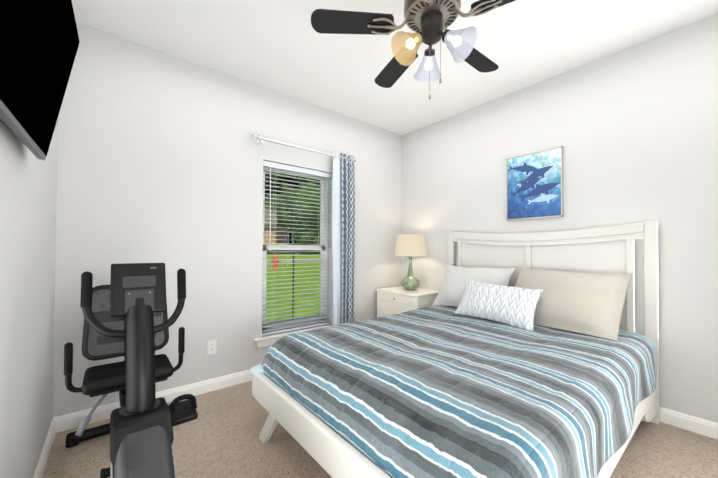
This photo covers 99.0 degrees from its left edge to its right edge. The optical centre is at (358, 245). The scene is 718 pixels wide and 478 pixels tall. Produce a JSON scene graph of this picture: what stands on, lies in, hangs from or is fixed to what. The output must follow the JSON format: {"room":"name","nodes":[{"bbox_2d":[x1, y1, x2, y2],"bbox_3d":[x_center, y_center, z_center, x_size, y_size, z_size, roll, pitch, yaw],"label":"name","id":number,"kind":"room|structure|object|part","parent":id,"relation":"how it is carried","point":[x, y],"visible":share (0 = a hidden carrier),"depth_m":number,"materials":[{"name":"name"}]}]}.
{"room":"bedroom","nodes":[
{"label":"bedroom","id":0,"kind":"room"},
{"bbox_2d":[0,118,57,477],"bbox_3d":[-0.946,-0.163,0.608,0.160,2.740,3.820,1,-1,-39],"label":"wall","id":1,"kind":"structure","parent":0,"point":[28,188],"depth_m":1.30,"materials":[{"name":"grey paint"}]},
{"bbox_2d":[0,0,79,159],"bbox_3d":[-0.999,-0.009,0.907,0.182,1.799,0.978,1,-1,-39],"label":"tv","id":2,"kind":"object","parent":1,"relation":"attached to","point":[39,42],"visible":1,"depth_m":0.97,"materials":[{"name":"black"}]},
{"bbox_2d":[33,417,56,477],"bbox_3d":[-0.884,1.158,0.646,0.014,0.100,3.500,1,-1,-39],"label":"baseboard","id":3,"kind":"structure","parent":1,"relation":"attached to","point":[41,465],"depth_m":1.73,"materials":[{"name":"white wood"}]},
{"bbox_2d":[53,22,401,416],"bbox_3d":[-0.760,-0.130,3.121,3.306,2.740,0.160,1,-1,-39],"label":"wall","id":4,"kind":"structure","parent":0,"point":[161,156],"depth_m":2.51,"materials":[{"name":"grey paint"}]},
{"bbox_2d":[57,369,251,432],"bbox_3d":[-0.713,1.189,3.035,3.240,0.100,0.014,1,-1,-39],"label":"baseboard","id":5,"kind":"structure","parent":4,"relation":"attached to","point":[71,420],"depth_m":2.41,"materials":[{"name":"white wood"}]},
{"bbox_2d":[207,340,215,354],"bbox_3d":[-1.249,0.863,2.603,0.072,0.117,0.008,1,-1,-39],"label":"electrical outlet","id":6,"kind":"object","parent":4,"relation":"attached to","point":[211,346],"visible":1,"depth_m":2.60,"materials":[{"name":"white plastic"}]},
{"bbox_2d":[254,324,332,347],"bbox_3d":[-0.634,0.912,3.169,0.945,0.086,0.160,1,-1,-39],"label":"window sill","id":7,"kind":"structure","parent":4,"relation":"attached to","point":[267,340],"depth_m":2.93,"materials":[{"name":"white wood"}]},
{"bbox_2d":[262,167,327,331],"bbox_3d":[-0.680,0.029,3.240,0.795,1.682,0.076,1,-1,-39],"label":"window","id":8,"kind":"structure","parent":4,"relation":"in","point":[323,245],"depth_m":3.29,"materials":[{"name":"white plastic"}]},
{"bbox_2d":[262,160,330,335],"bbox_3d":[-0.627,0.027,3.176,0.783,1.672,0.075,1,-1,-39],"label":"window blinds","id":9,"kind":"object","parent":8,"relation":"attached to","point":[289,169],"visible":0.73,"depth_m":3.14,"materials":[{"name":"white plastic"}]},
{"bbox_2d":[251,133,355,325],"bbox_3d":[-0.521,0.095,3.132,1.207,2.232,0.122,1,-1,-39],"label":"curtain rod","id":10,"kind":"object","parent":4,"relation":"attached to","point":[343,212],"visible":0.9,"depth_m":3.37,"materials":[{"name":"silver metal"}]},
{"bbox_2d":[332,152,354,325],"bbox_3d":[-0.169,0.100,3.387,0.294,2.232,0.069,1,-1,-39],"label":"curtain","id":11,"kind":"object","parent":10,"relation":"hanging from","point":[343,177],"depth_m":3.38,"materials":[{"name":"fabric"}]},
{"bbox_2d":[42,381,717,477],"bbox_3d":[0.391,1.276,1.685,3.626,0.100,3.820,1,-1,-39],"label":"floor","id":12,"kind":"structure","parent":0,"point":[218,437],"depth_m":1.83,"materials":[{"name":"carpet"}]},
{"bbox_2d":[64,263,197,477],"bbox_3d":[-1.057,0.647,1.445,0.580,1.140,1.645,1,-1,-39],"label":"exercise bike","id":13,"kind":"object","parent":12,"relation":"on","point":[132,303],"visible":1,"depth_m":1.25,"materials":[{"name":"black plastic"}]},
{"bbox_2d":[375,286,438,317],"bbox_3d":[0.593,0.890,3.631,0.528,0.725,0.665,1,-1,-39],"label":"nightstand","id":14,"kind":"object","parent":12,"relation":"on","point":[395,300],"visible":0.19,"depth_m":3.47,"materials":[{"name":"white wood"}]},
{"bbox_2d":[394,231,426,289],"bbox_3d":[0.613,0.175,3.651,0.380,0.703,0.380,1,-1,-39],"label":"lamp","id":15,"kind":"object","parent":14,"relation":"on","point":[410,244],"visible":1,"depth_m":3.53,"materials":[{"name":"fabric"}]},
{"bbox_3d":[0.614,-0.003,3.653,0.380,0.250,0.380,1,-1,-39],"label":"lamp shade","id":16,"kind":"part","parent":15,"relation":"part of","materials":[{"name":"beige fabric"}]},
{"bbox_2d":[250,221,659,477],"bbox_3d":[0.685,0.528,2.105,2.276,1.410,1.782,1,-1,-39],"label":"bed","id":17,"kind":"object","parent":12,"relation":"on","point":[520,355],"visible":1,"depth_m":1.62,"materials":[{"name":"grey"}]},
{"bbox_2d":[250,306,656,477],"bbox_3d":[0.649,0.822,2.073,2.186,0.460,1.782,1,-1,-39],"label":"comforter","id":18,"kind":"object","parent":17,"relation":"on","point":[432,391],"depth_m":1.39,"materials":[{"name":"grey fabric"}]},
{"bbox_2d":[432,265,514,306],"bbox_3d":[1.092,0.410,2.974,0.350,0.412,0.719,1,-1,-39],"label":"pillow","id":19,"kind":"object","parent":17,"relation":"on","point":[450,293],"depth_m":2.94,"materials":[{"name":"grey fabric"}]},
{"bbox_2d":[515,268,631,340],"bbox_3d":[1.554,0.406,2.358,0.390,0.417,0.777,1,-1,-39],"label":"pillow","id":20,"kind":"object","parent":17,"relation":"on","point":[585,304],"depth_m":2.17,"materials":[{"name":"beige fabric"}]},
{"bbox_2d":[72,0,717,134],"bbox_3d":[0.403,-1.563,1.721,3.626,0.100,3.820,1,-1,-39],"label":"ceiling","id":21,"kind":"structure","parent":0,"point":[283,47],"depth_m":2.28,"materials":[{"name":"white paint"}]},
{"bbox_2d":[311,0,515,99],"bbox_3d":[0.434,-1.161,1.687,1.188,0.704,1.241,1,-1,-39],"label":"fan","id":22,"kind":"object","parent":21,"relation":"hanging from","point":[428,22],"visible":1,"depth_m":1.62,"materials":[{"name":"black wood"}]},
{"bbox_3d":[0.408,-1.029,1.815,0.158,0.165,0.158,1,-1,-39],"label":"lamp shade","id":23,"kind":"part","parent":22,"relation":"part of","materials":[{"name":"white glass"}]},
{"bbox_3d":[0.493,-1.060,1.583,0.046,0.069,0.072,1,-1,-39],"label":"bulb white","id":24,"kind":"part","parent":22,"relation":"part of","materials":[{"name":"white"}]},
{"bbox_3d":[0.519,-1.032,1.568,0.161,0.166,0.167,1,-1,-39],"label":"lamp shade","id":25,"kind":"part","parent":22,"relation":"part of","materials":[{"name":"white glass"}]},
{"bbox_2d":[402,13,717,422],"bbox_3d":[1.739,-0.124,2.798,0.160,2.740,3.820,1,-1,-39],"label":"wall","id":26,"kind":"structure","parent":0,"point":[633,131],"depth_m":2.32,"materials":[{"name":"grey paint"}]},
{"bbox_2d":[506,146,562,219],"bbox_3d":[1.603,-0.551,2.824,0.028,0.605,0.475,1,-1,-39],"label":"art print","id":27,"kind":"object","parent":26,"relation":"attached to","point":[534,185],"visible":1,"depth_m":2.80,"materials":[{"name":"paper"}]},
{"bbox_2d":[659,406,717,439],"bbox_3d":[1.667,1.195,2.726,0.014,0.100,3.500,1,-1,-39],"label":"baseboard","id":28,"kind":"structure","parent":26,"relation":"attached to","point":[704,427],"depth_m":2.05,"materials":[{"name":"white wood"}]},
{"label":"outside","id":29,"kind":"structure","parent":0,"visible":0},
{"bbox_2d":[266,262,319,323],"bbox_3d":[1.913,1.579,20.929,90.000,0.100,24.000,1,-1,-39],"label":"lawn","id":30,"kind":"structure","parent":29,"point":[297,268],"depth_m":9.77,"materials":[{"name":"green plant"}]},
{"bbox_2d":[271,254,278,268],"bbox_3d":[-5.188,0.964,19.013,0.504,1.022,0.415,1,-1,-39],"label":"fire hydrant","id":31,"kind":"object","parent":30,"relation":"on","point":[274,261],"depth_m":18.91,"materials":[{"name":"red metal"}]},
{"bbox_2d":[267,258,319,262],"bbox_3d":[-8.582,1.695,33.790,90.000,0.100,9.400,1,-1,-39],"label":"street","id":32,"kind":"structure","parent":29,"point":[305,260],"depth_m":33.70,"materials":[{"name":"concrete"}]},
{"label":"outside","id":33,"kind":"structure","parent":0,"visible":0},
{"bbox_2d":[267,250,319,258],"bbox_3d":[-22.056,1.585,74.038,120.000,1.250,70.000,1,-1,-39],"label":"lawn","id":34,"kind":"structure","parent":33,"point":[287,257],"depth_m":43.60,"materials":[{"name":"green plant"}]},
{"bbox_2d":[264,208,316,244],"bbox_3d":[-17.744,-2.833,49.848,19.200,7.000,13.200,1,-1,-39],"label":"house","id":35,"kind":"structure","parent":34,"relation":"on","point":[287,235],"depth_m":46.80,"materials":[{"name":"brick"}]},
{"bbox_2d":[264,243,319,250],"bbox_3d":[-12.849,0.169,44.427,18.131,1.125,1.405,1,-1,-39],"label":"shrubs","id":36,"kind":"object","parent":34,"relation":"on","point":[288,244],"depth_m":45.72,"materials":[{"name":"green plant"}]},
{"bbox_2d":[265,171,319,210],"bbox_3d":[-18.699,-13.879,63.979,55.096,29.845,38.293,1,-1,-39],"label":"pines","id":37,"kind":"object","parent":34,"relation":"on","point":[282,189],"depth_m":57.62,"materials":[{"name":"green plant"}]},
{"bbox_2d":[276,185,319,250],"bbox_3d":[-7.721,-4.164,45.642,8.395,9.838,7.465,1,-1,-39],"label":"magnolia tree","id":38,"kind":"object","parent":34,"relation":"on","point":[298,237],"depth_m":43.46,"materials":[{"name":"green plant"}]}
]}

